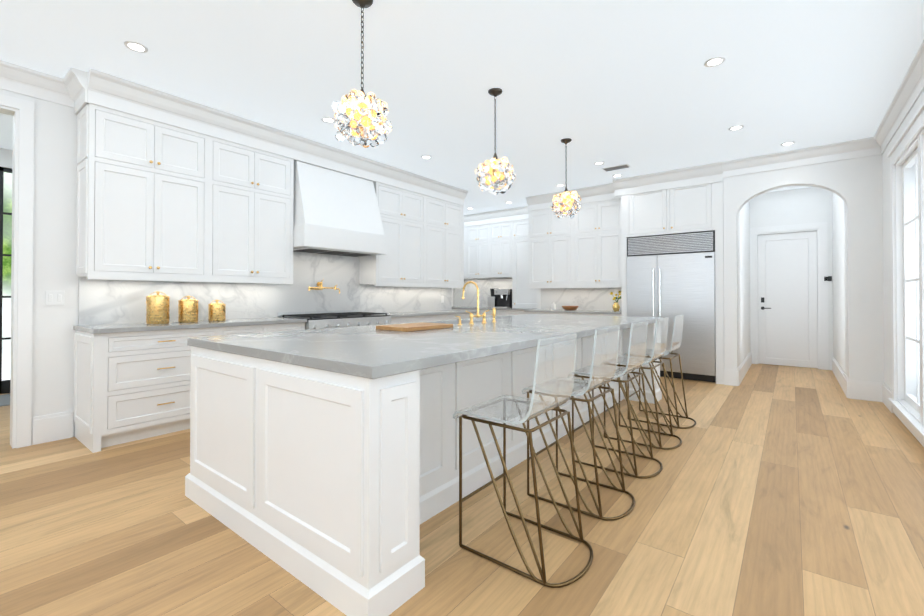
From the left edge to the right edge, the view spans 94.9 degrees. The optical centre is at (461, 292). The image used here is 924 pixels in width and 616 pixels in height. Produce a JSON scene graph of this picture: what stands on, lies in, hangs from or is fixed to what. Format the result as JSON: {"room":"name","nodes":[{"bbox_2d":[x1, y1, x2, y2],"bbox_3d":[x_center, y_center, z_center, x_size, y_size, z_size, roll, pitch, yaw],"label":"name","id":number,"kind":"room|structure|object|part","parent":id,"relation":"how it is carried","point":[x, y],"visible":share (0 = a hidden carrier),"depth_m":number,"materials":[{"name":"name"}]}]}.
{"room":"kitchen","nodes":[
{"label":"kitchen","id":0,"kind":"room"},
{"bbox_2d":[0,364,923,615],"bbox_3d":[-1.208,1.290,4.815,10.400,0.060,13.100,0,-1,38],"label":"floor","id":1,"kind":"structure","parent":0,"point":[774,490],"depth_m":2.21,"materials":[{"name":"brown wood"}]},
{"bbox_2d":[0,394,9,406],"bbox_3d":[-5.337,1.254,4.920,0.750,0.011,1.100,0,-1,38],"label":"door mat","id":2,"kind":"object","parent":1,"relation":"on","point":[4,399],"visible":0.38,"depth_m":4.89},
{"bbox_2d":[74,327,226,452],"bbox_3d":[-2.820,0.790,3.860,0.626,0.924,0.948,0,-1,38],"label":"base cabinet","id":3,"kind":"object","parent":1,"relation":"on","point":[129,386],"depth_m":3.53,"materials":[{"name":"white paint"}]},
{"bbox_2d":[73,315,306,334],"bbox_3d":[-2.543,0.311,4.191,0.662,0.038,1.829,0,-1,38],"label":"countertop","id":4,"kind":"structure","parent":3,"relation":"on","point":[91,328],"depth_m":3.80,"materials":[{"name":"grey stone"}]},
{"bbox_2d":[146,291,169,323],"bbox_3d":[-2.804,0.140,3.912,0.178,0.298,0.187,0,-1,38],"label":"canister","id":5,"kind":"object","parent":4,"relation":"on","point":[158,308],"visible":1,"depth_m":3.84,"materials":[{"name":"brown metal"}]},
{"bbox_2d":[178,296,198,322],"bbox_3d":[-2.651,0.162,4.109,0.166,0.258,0.174,0,-1,38],"label":"canister","id":6,"kind":"object","parent":4,"relation":"on","point":[188,310],"visible":1,"depth_m":4.05,"materials":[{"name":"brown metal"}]},
{"bbox_2d":[208,300,225,320],"bbox_3d":[-2.491,0.183,4.314,0.154,0.218,0.162,0,-1,38],"label":"canister","id":7,"kind":"object","parent":4,"relation":"on","point":[216,311],"visible":1,"depth_m":4.26,"materials":[{"name":"brown metal"}]},
{"bbox_2d":[227,323,304,334],"bbox_3d":[-2.286,0.796,4.547,0.626,0.924,0.944,0,-1,38],"label":"base cabinet","id":8,"kind":"object","parent":1,"relation":"on","point":[267,327],"depth_m":4.39,"materials":[{"name":"white paint"}]},
{"bbox_2d":[278,310,390,329],"bbox_3d":[-1.558,0.756,5.363,0.734,1.018,1.222,0,-1,38],"label":"range","id":9,"kind":"object","parent":1,"relation":"on","point":[329,319],"visible":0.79,"depth_m":5.20,"materials":[{"name":"metal"}]},
{"bbox_2d":[390,315,422,323],"bbox_3d":[-1.027,0.810,6.168,0.626,0.924,0.685,0,-1,38],"label":"base cabinet","id":10,"kind":"object","parent":1,"relation":"on","point":[414,318],"depth_m":6.04,"materials":[{"name":"white paint"}]},
{"bbox_2d":[185,322,661,615],"bbox_3d":[0.330,0.792,3.814,1.728,0.918,4.410,0,-1,38],"label":"kitchen island","id":11,"kind":"object","parent":1,"relation":"on","point":[324,463],"depth_m":1.93,"materials":[{"name":"white paint"}]},
{"bbox_2d":[187,314,659,381],"bbox_3d":[0.344,0.313,3.807,1.720,0.048,4.400,0,-1,38],"label":"island countertop","id":12,"kind":"structure","parent":11,"relation":"on","point":[363,349],"depth_m":2.42,"materials":[{"name":"grey stone"}]},
{"bbox_2d":[376,322,452,331],"bbox_3d":[-0.364,0.269,3.319,0.340,0.029,0.520,0,-1,38],"label":"cutting board","id":13,"kind":"object","parent":12,"relation":"on","point":[409,327],"visible":0.98,"depth_m":3.20,"materials":[{"name":"brown wood"}]},
{"bbox_2d":[455,281,495,324],"bbox_3d":[0.084,0.092,3.981,0.211,0.395,0.581,0,-1,38],"label":"bridge faucet","id":14,"kind":"object","parent":12,"relation":"on","point":[478,315],"visible":1,"depth_m":3.94,"materials":[{"name":"gold metal"}]},
{"bbox_2d":[423,315,454,320],"bbox_3d":[-0.626,0.814,6.684,0.626,0.924,0.698,0,-1,38],"label":"base cabinet","id":15,"kind":"object","parent":1,"relation":"on","point":[425,317],"depth_m":6.50,"materials":[{"name":"white paint"}]},
{"bbox_2d":[371,311,476,318],"bbox_3d":[-0.610,0.333,6.679,0.662,0.038,1.999,0,-1,38],"label":"countertop","id":16,"kind":"structure","parent":15,"relation":"on","point":[394,314],"depth_m":6.52,"materials":[{"name":"grey stone"}]},
{"bbox_2d":[455,315,474,318],"bbox_3d":[-0.227,0.818,7.198,0.626,0.924,0.679,0,-1,38],"label":"base cabinet","id":17,"kind":"object","parent":1,"relation":"on","point":[462,316],"depth_m":7.02,"materials":[{"name":"white paint"}]},
{"bbox_2d":[465,310,483,317],"bbox_3d":[0.382,0.838,9.515,0.688,0.924,0.626,0,-1,38],"label":"base cabinet","id":18,"kind":"object","parent":1,"relation":"on","point":[481,312],"depth_m":9.13,"materials":[{"name":"white paint"}]},
{"bbox_2d":[484,310,507,316],"bbox_3d":[0.863,0.835,9.141,0.608,0.924,0.626,0,-1,38],"label":"base cabinet","id":19,"kind":"object","parent":1,"relation":"on","point":[498,312],"depth_m":8.83,"materials":[{"name":"white paint"}]},
{"bbox_2d":[452,306,515,309],"bbox_3d":[0.611,0.356,9.325,2.544,0.038,0.652,0,-1,38],"label":"countertop","id":20,"kind":"structure","parent":19,"relation":"on","point":[453,307],"depth_m":9.33,"materials":[{"name":"grey stone"}]},
{"bbox_2d":[487,289,511,307],"bbox_3d":[0.834,0.127,9.202,0.576,0.415,0.481,0,-1,38],"label":"coffee machine","id":21,"kind":"object","parent":20,"relation":"on","point":[500,298],"visible":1,"depth_m":9.08,"materials":[{"name":"black plastic"}]},
{"bbox_2d":[508,310,523,314],"bbox_3d":[1.348,0.832,8.764,0.696,0.924,0.626,0,-1,38],"label":"base cabinet","id":22,"kind":"object","parent":1,"relation":"on","point":[510,312],"depth_m":8.58,"materials":[{"name":"white paint"}]},
{"bbox_2d":[453,333,592,587],"bbox_3d":[0.321,0.721,2.062,0.595,1.031,0.430,0,-1,38],"label":"counter stool","id":23,"kind":"object","parent":1,"relation":"on","point":[553,381],"visible":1,"depth_m":1.99,"materials":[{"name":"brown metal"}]},
{"bbox_3d":[0.270,0.413,2.104,0.466,0.414,0.430,0,-1,38],"label":"stool seat","id":24,"kind":"part","parent":23,"relation":"part of","materials":[{"name":"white plastic"}]},
{"bbox_3d":[0.333,0.916,2.051,0.565,0.640,0.415,0,-1,38],"label":"stool frame","id":25,"kind":"part","parent":23,"relation":"part of","materials":[{"name":"brown metal"}]},
{"bbox_2d":[508,206,551,309],"bbox_3d":[1.420,-0.711,8.886,0.715,2.084,0.366,0,-1,38],"label":"tall cabinet","id":26,"kind":"object","parent":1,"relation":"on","point":[524,253],"depth_m":8.79,"materials":[{"name":"white paint"}]},
{"bbox_2d":[522,326,634,520],"bbox_3d":[0.732,0.725,2.591,0.595,1.031,0.430,0,-1,38],"label":"counter stool","id":27,"kind":"object","parent":1,"relation":"on","point":[604,358],"visible":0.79,"depth_m":2.50,"materials":[{"name":"brown metal"}]},
{"bbox_3d":[0.681,0.417,2.633,0.466,0.414,0.430,0,-1,38],"label":"stool seat","id":28,"kind":"part","parent":27,"relation":"part of","materials":[{"name":"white plastic"}]},
{"bbox_3d":[0.744,0.921,2.580,0.565,0.640,0.415,0,-1,38],"label":"stool frame","id":29,"kind":"part","parent":27,"relation":"part of","materials":[{"name":"brown metal"}]},
{"bbox_2d":[572,314,626,316],"bbox_3d":[2.393,0.819,7.256,0.896,0.924,0.626,0,-1,38],"label":"base cabinet","id":30,"kind":"object","parent":1,"relation":"on","point":[572,314],"depth_m":6.92,"materials":[{"name":"white paint"}]},
{"bbox_2d":[524,310,626,313],"bbox_3d":[2.041,0.340,7.517,1.767,0.038,0.652,0,-1,38],"label":"countertop","id":31,"kind":"structure","parent":30,"relation":"on","point":[525,311],"depth_m":7.36,"materials":[{"name":"grey stone"}]},
{"bbox_2d":[562,306,578,309],"bbox_3d":[1.926,0.283,7.555,0.298,0.075,0.298,0,-1,38],"label":"wooden bowl","id":32,"kind":"object","parent":31,"relation":"on","point":[570,307],"visible":0.98,"depth_m":7.45,"materials":[{"name":"brown wood"}]},
{"bbox_2d":[610,291,620,310],"bbox_3d":[2.574,0.147,7.062,0.202,0.339,0.192,0,-1,38],"label":"flower vase","id":33,"kind":"object","parent":31,"relation":"on","point":[616,307],"visible":0.94,"depth_m":7.05,"materials":[{"name":"gold metal"}]},
{"bbox_2d":[572,321,662,477],"bbox_3d":[1.143,0.730,3.120,0.595,1.031,0.430,0,-1,38],"label":"counter stool","id":34,"kind":"object","parent":1,"relation":"on","point":[637,346],"visible":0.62,"depth_m":3.04,"materials":[{"name":"brown metal"}]},
{"bbox_3d":[1.092,0.422,3.162,0.466,0.414,0.430,0,-1,38],"label":"stool seat","id":35,"kind":"part","parent":34,"relation":"part of","materials":[{"name":"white plastic"}]},
{"bbox_3d":[1.155,0.925,3.109,0.565,0.640,0.415,0,-1,38],"label":"stool frame","id":36,"kind":"part","parent":34,"relation":"part of","materials":[{"name":"brown metal"}]},
{"bbox_2d":[604,317,681,449],"bbox_3d":[1.554,0.735,3.649,0.595,1.031,0.430,0,-1,38],"label":"counter stool","id":37,"kind":"object","parent":1,"relation":"on","point":[660,338],"visible":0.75,"depth_m":3.56,"materials":[{"name":"brown metal"}]},
{"bbox_3d":[1.503,0.426,3.691,0.466,0.414,0.430,0,-1,38],"label":"stool seat","id":38,"kind":"part","parent":37,"relation":"part of","materials":[{"name":"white plastic"}]},
{"bbox_3d":[1.566,0.930,3.638,0.565,0.640,0.415,0,-1,38],"label":"stool frame","id":39,"kind":"part","parent":37,"relation":"part of","materials":[{"name":"brown metal"}]},
{"bbox_2d":[624,315,695,428],"bbox_3d":[1.965,0.739,4.178,0.595,1.031,0.430,0,-1,38],"label":"counter stool","id":40,"kind":"object","parent":1,"relation":"on","point":[676,341],"visible":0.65,"depth_m":4.10,"materials":[{"name":"brown metal"}]},
{"bbox_3d":[1.914,0.431,4.221,0.466,0.414,0.430,0,-1,38],"label":"stool seat","id":41,"kind":"part","parent":40,"relation":"part of","materials":[{"name":"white plastic"}]},
{"bbox_3d":[1.977,0.934,4.167,0.565,0.640,0.415,0,-1,38],"label":"stool frame","id":42,"kind":"part","parent":40,"relation":"part of","materials":[{"name":"brown metal"}]},
{"bbox_2d":[627,230,715,381],"bbox_3d":[3.227,0.209,6.492,1.192,2.130,0.744,0,-1,38],"label":"refrigerator","id":43,"kind":"object","parent":1,"relation":"on","point":[670,276],"visible":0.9,"depth_m":6.15,"materials":[{"name":"metal"}]},
{"bbox_2d":[0,89,923,446],"bbox_3d":[-0.864,-0.268,4.498,8.850,3.050,12.700,0,-1,38],"label":"wall","id":44,"kind":"structure","parent":0,"point":[848,201],"depth_m":4.95,"materials":[{"name":"white paint"}]},
{"bbox_2d":[0,167,11,393],"bbox_3d":[-5.749,-0.146,5.252,0.108,2.820,1.300,0,-1,38],"label":"door frame","id":45,"kind":"structure","parent":44,"relation":"attached to","point":[4,386],"depth_m":5.28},
{"bbox_2d":[0,94,33,448],"bbox_3d":[-4.011,-0.159,2.972,0.190,2.805,1.400,0,-1,38],"label":"trim","id":46,"kind":"structure","parent":44,"relation":"attached to","point":[21,111],"depth_m":3.42,"materials":[{"name":"white paint"}]},
{"bbox_2d":[0,60,74,107],"bbox_3d":[-4.534,-1.714,2.125,0.080,0.200,3.950,0,-1,38],"label":"crown molding","id":47,"kind":"structure","parent":44,"relation":"attached to","point":[19,79],"depth_m":3.47,"materials":[{"name":"white paint"}]},
{"bbox_2d":[45,291,64,304],"bbox_3d":[-3.435,0.049,3.580,0.010,0.120,0.120,0,-1,38],"label":"switch plate","id":48,"kind":"object","parent":44,"relation":"attached to","point":[54,297],"depth_m":3.58,"materials":[{"name":"white plastic"}]},
{"bbox_2d":[75,71,214,282],"bbox_3d":[-2.918,-0.964,3.952,0.376,1.663,0.953,0,-1,38],"label":"upper cabinet","id":49,"kind":"object","parent":44,"relation":"attached to","point":[179,198],"depth_m":3.75,"materials":[{"name":"white paint"}]},
{"bbox_2d":[207,111,294,282],"bbox_3d":[-2.383,-0.958,4.640,0.376,1.663,0.942,0,-1,38],"label":"upper cabinet","id":50,"kind":"object","parent":44,"relation":"attached to","point":[254,164],"depth_m":4.52,"materials":[{"name":"white paint"}]},
{"bbox_2d":[78,251,451,324],"bbox_3d":[-1.766,-0.070,5.715,0.024,0.875,5.120,0,-1,38],"label":"backsplash","id":51,"kind":"structure","parent":44,"relation":"attached to","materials":[{"name":"stone"}]},
{"bbox_2d":[308,280,339,292],"bbox_3d":[-1.799,-0.074,5.488,0.211,0.180,0.425,0,-1,38],"label":"pot filler","id":52,"kind":"object","parent":51,"relation":"attached to","point":[320,286],"visible":1,"depth_m":5.51,"materials":[{"name":"gold metal"}]},
{"bbox_2d":[295,135,374,182],"bbox_3d":[-1.715,-1.656,5.507,0.376,0.252,1.236,0,-1,38],"label":"crown molding","id":53,"kind":"structure","parent":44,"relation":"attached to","point":[315,154],"depth_m":5.28,"materials":[{"name":"white paint"}]},
{"bbox_2d":[293,161,386,256],"bbox_3d":[-1.628,-1.013,5.433,0.597,1.028,1.226,0,-1,38],"label":"range hood","id":54,"kind":"object","parent":44,"relation":"attached to","point":[336,213],"visible":0.85,"depth_m":5.20,"materials":[{"name":"white paint"}]},
{"bbox_2d":[359,163,426,286],"bbox_3d":[-1.020,-0.943,6.396,0.376,1.663,1.031,0,-1,38],"label":"upper cabinet","id":55,"kind":"object","parent":44,"relation":"attached to","point":[401,196],"depth_m":6.22,"materials":[{"name":"white paint"}]},
{"bbox_2d":[427,179,462,286],"bbox_3d":[-0.434,-0.937,7.151,0.376,1.663,1.031,0,-1,38],"label":"upper cabinet","id":56,"kind":"object","parent":44,"relation":"attached to","point":[444,203],"depth_m":7.02,"materials":[{"name":"white paint"}]},
{"bbox_2d":[464,215,467,277],"bbox_3d":[-0.043,-1.029,10.026,0.666,1.428,0.366,0,-1,38],"label":"upper cabinet","id":57,"kind":"object","parent":44,"relation":"attached to","point":[465,216],"depth_m":9.68,"materials":[{"name":"white paint"}]},
{"bbox_2d":[468,211,491,277],"bbox_3d":[0.461,-1.033,9.634,0.688,1.428,0.366,0,-1,38],"label":"upper cabinet","id":58,"kind":"object","parent":44,"relation":"attached to","point":[479,225],"depth_m":9.45,"materials":[{"name":"white paint"}]},
{"bbox_2d":[492,210,511,277],"bbox_3d":[0.936,-1.036,9.266,0.589,1.428,0.366,0,-1,38],"label":"upper cabinet","id":59,"kind":"object","parent":44,"relation":"attached to","point":[501,219],"depth_m":9.09,"materials":[{"name":"white paint"}]},
{"bbox_2d":[454,278,621,310],"bbox_3d":[1.367,0.003,8.794,4.394,0.658,0.567,0,-1,38],"label":"backsplash","id":60,"kind":"structure","parent":44,"relation":"attached to","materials":[{"name":"stone"}]},
{"bbox_2d":[528,190,575,289],"bbox_3d":[1.755,-0.931,7.837,0.917,1.663,0.516,0,-1,38],"label":"upper cabinet","id":61,"kind":"object","parent":44,"relation":"attached to","point":[551,239],"depth_m":7.65,"materials":[{"name":"white paint"}]},
{"bbox_2d":[576,182,626,285],"bbox_3d":[2.419,-0.935,7.321,0.916,1.663,0.516,0,-1,38],"label":"upper cabinet","id":62,"kind":"object","parent":44,"relation":"attached to","point":[601,244],"depth_m":7.06,"materials":[{"name":"white paint"}]},
{"bbox_2d":[624,163,723,237],"bbox_3d":[3.264,-1.317,6.553,1.198,0.913,0.697,0,-1,38],"label":"upper cabinet","id":63,"kind":"object","parent":44,"relation":"attached to","point":[690,200],"depth_m":6.21,"materials":[{"name":"white paint"}]},
{"bbox_2d":[736,351,751,385],"bbox_3d":[4.464,1.163,6.666,0.030,0.225,2.418,0,-1,38],"label":"baseboard","id":64,"kind":"structure","parent":44,"relation":"attached to","point":[745,365],"depth_m":6.28,"materials":[{"name":"white paint"}]},
{"bbox_2d":[750,222,828,369],"bbox_3d":[5.628,0.062,7.351,1.080,2.440,0.123,0,-1,38],"label":"door","id":65,"kind":"structure","parent":44,"relation":"attached to","point":[788,285],"depth_m":7.33,"materials":[{"name":"white paint"}]},
{"bbox_2d":[722,137,871,177],"bbox_3d":[4.147,-1.685,5.378,1.480,0.200,0.080,0,-1,38],"label":"crown molding","id":66,"kind":"structure","parent":44,"relation":"attached to","point":[857,148],"depth_m":5.31,"materials":[{"name":"white paint"}]},
{"bbox_2d":[824,276,831,280],"bbox_3d":[6.025,-0.221,6.984,0.100,0.080,0.019,0,-1,38],"label":"thermostat","id":67,"kind":"object","parent":44,"relation":"attached to","point":[829,278],"visible":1,"depth_m":6.97,"materials":[{"name":"black plastic"}]},
{"bbox_2d":[831,356,849,398],"bbox_3d":[5.325,1.158,5.998,0.030,0.225,2.418,0,-1,38],"label":"baseboard","id":68,"kind":"structure","parent":44,"relation":"attached to","point":[841,377],"depth_m":5.62,"materials":[{"name":"white paint"}]},
{"bbox_2d":[881,382,893,412],"bbox_3d":[4.658,1.146,4.640,0.018,0.225,0.580,0,-1,38],"label":"baseboard","id":69,"kind":"structure","parent":44,"relation":"attached to","point":[886,392],"depth_m":4.65,"materials":[{"name":"white paint"}]},
{"bbox_2d":[872,40,923,155],"bbox_3d":[1.745,-1.724,0.964,0.080,0.200,10.000,0,-1,38],"label":"crown molding","id":70,"kind":"structure","parent":44,"relation":"attached to","point":[911,87],"depth_m":3.82,"materials":[{"name":"white paint"}]},
{"bbox_2d":[887,100,923,445],"bbox_3d":[1.724,-0.138,0.777,0.200,2.665,9.060,0,-1,38],"label":"window frames","id":71,"kind":"structure","parent":44,"relation":"in","point":[905,154],"depth_m":4.18,"materials":[{"name":"white paint"}]},
{"bbox_2d":[0,0,923,214],"bbox_3d":[-1.208,-1.840,4.842,10.400,0.100,13.100,0,-1,38],"label":"ceiling","id":72,"kind":"structure","parent":0,"point":[638,87],"depth_m":3.42,"materials":[{"name":"white paint"}]},
{"bbox_2d":[124,41,147,52],"bbox_3d":[-2.389,-1.803,3.111,0.147,0.008,0.139,0,-1,38],"label":"recessed light","id":73,"kind":"object","parent":72,"relation":"in","point":[141,48],"depth_m":3.11,"materials":[{"name":"white paint"}]},
{"bbox_2d":[321,117,334,122],"bbox_3d":[-1.386,-1.792,4.404,0.147,0.008,0.138,0,-1,38],"label":"recessed light","id":74,"kind":"object","parent":72,"relation":"in","point":[325,119],"depth_m":4.40,"materials":[{"name":"white paint"}]},
{"bbox_2d":[331,0,392,147],"bbox_3d":[-0.615,-1.349,2.620,0.372,0.920,0.367,0,-1,38],"label":"pendant light","id":75,"kind":"object","parent":72,"relation":"hanging from","point":[360,116],"visible":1,"depth_m":2.52,"materials":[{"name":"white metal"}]},
{"bbox_3d":[-0.616,-1.499,2.619,0.128,0.620,0.128,0,-1,38],"label":"chain","id":76,"kind":"part","parent":75,"relation":"part of","materials":[{"name":"brown metal"}]},
{"bbox_2d":[421,155,431,158],"bbox_3d":[-0.468,-1.782,5.583,0.134,0.008,0.146,0,-1,38],"label":"recessed light","id":77,"kind":"object","parent":72,"relation":"in","point":[424,156],"depth_m":5.60,"materials":[{"name":"white paint"}]},
{"bbox_2d":[475,88,515,194],"bbox_3d":[0.296,-1.338,3.790,0.382,0.922,0.374,0,-1,38],"label":"pendant light","id":78,"kind":"object","parent":72,"relation":"hanging from","point":[495,175],"visible":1,"depth_m":3.69,"materials":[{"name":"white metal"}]},
{"bbox_3d":[0.298,-1.489,3.795,0.128,0.620,0.128,0,-1,38],"label":"chain","id":79,"kind":"part","parent":78,"relation":"part of","materials":[{"name":"brown metal"}]},
{"bbox_2d":[551,138,581,218],"bbox_3d":[1.225,-1.328,4.985,0.380,0.921,0.387,0,-1,38],"label":"pendant light","id":80,"kind":"object","parent":72,"relation":"hanging from","point":[566,202],"visible":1,"depth_m":4.89,"materials":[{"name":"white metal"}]},
{"bbox_3d":[1.224,-1.479,4.988,0.128,0.620,0.128,0,-1,38],"label":"chain","id":81,"kind":"part","parent":80,"relation":"part of","materials":[{"name":"brown metal"}]},
{"bbox_2d":[594,161,604,164],"bbox_3d":[1.891,-1.779,5.843,0.141,0.008,0.139,0,-1,38],"label":"recessed light","id":82,"kind":"object","parent":72,"relation":"in","point":[596,163],"depth_m":5.86,"materials":[{"name":"white paint"}]},
{"bbox_2d":[602,164,630,171],"bbox_3d":[2.203,-1.774,6.054,0.360,0.013,0.180,0,-1,38],"label":"ceiling vent","id":83,"kind":"object","parent":72,"relation":"in","point":[617,167],"visible":1,"depth_m":6.03,"materials":[{"name":"grey metal"}]},
{"bbox_2d":[704,57,724,66],"bbox_3d":[1.971,-1.801,3.313,0.138,0.008,0.147,0,-1,38],"label":"recessed light","id":84,"kind":"object","parent":72,"relation":"in","point":[715,61],"depth_m":3.31,"materials":[{"name":"white paint"}]},
{"bbox_2d":[729,125,743,130],"bbox_3d":[2.982,-1.790,4.609,0.129,0.008,0.150,0,-1,38],"label":"recessed light","id":85,"kind":"object","parent":72,"relation":"in","point":[737,127],"depth_m":4.61,"materials":[{"name":"white paint"}]},
{"bbox_2d":[781,141,794,145],"bbox_3d":[3.912,-1.786,5.091,0.124,0.008,0.142,0,-1,38],"label":"recessed light","id":86,"kind":"object","parent":72,"relation":"in","point":[792,142],"depth_m":5.09,"materials":[{"name":"white paint"}]},
{"bbox_3d":[3.024,1.416,3.742,70.000,0.170,70.000,0,-1,38],"label":"ground","id":87,"kind":"structure","parent":0,"visible":0},
{"bbox_2d":[2,172,11,379],"bbox_3d":[-6.691,-0.881,5.927,0.001,4.700,8.500,0,-1,38],"label":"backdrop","id":88,"kind":"object","parent":87,"relation":"on","point":[6,289],"depth_m":6.10,"materials":[{"name":"green plant"}]}
]}

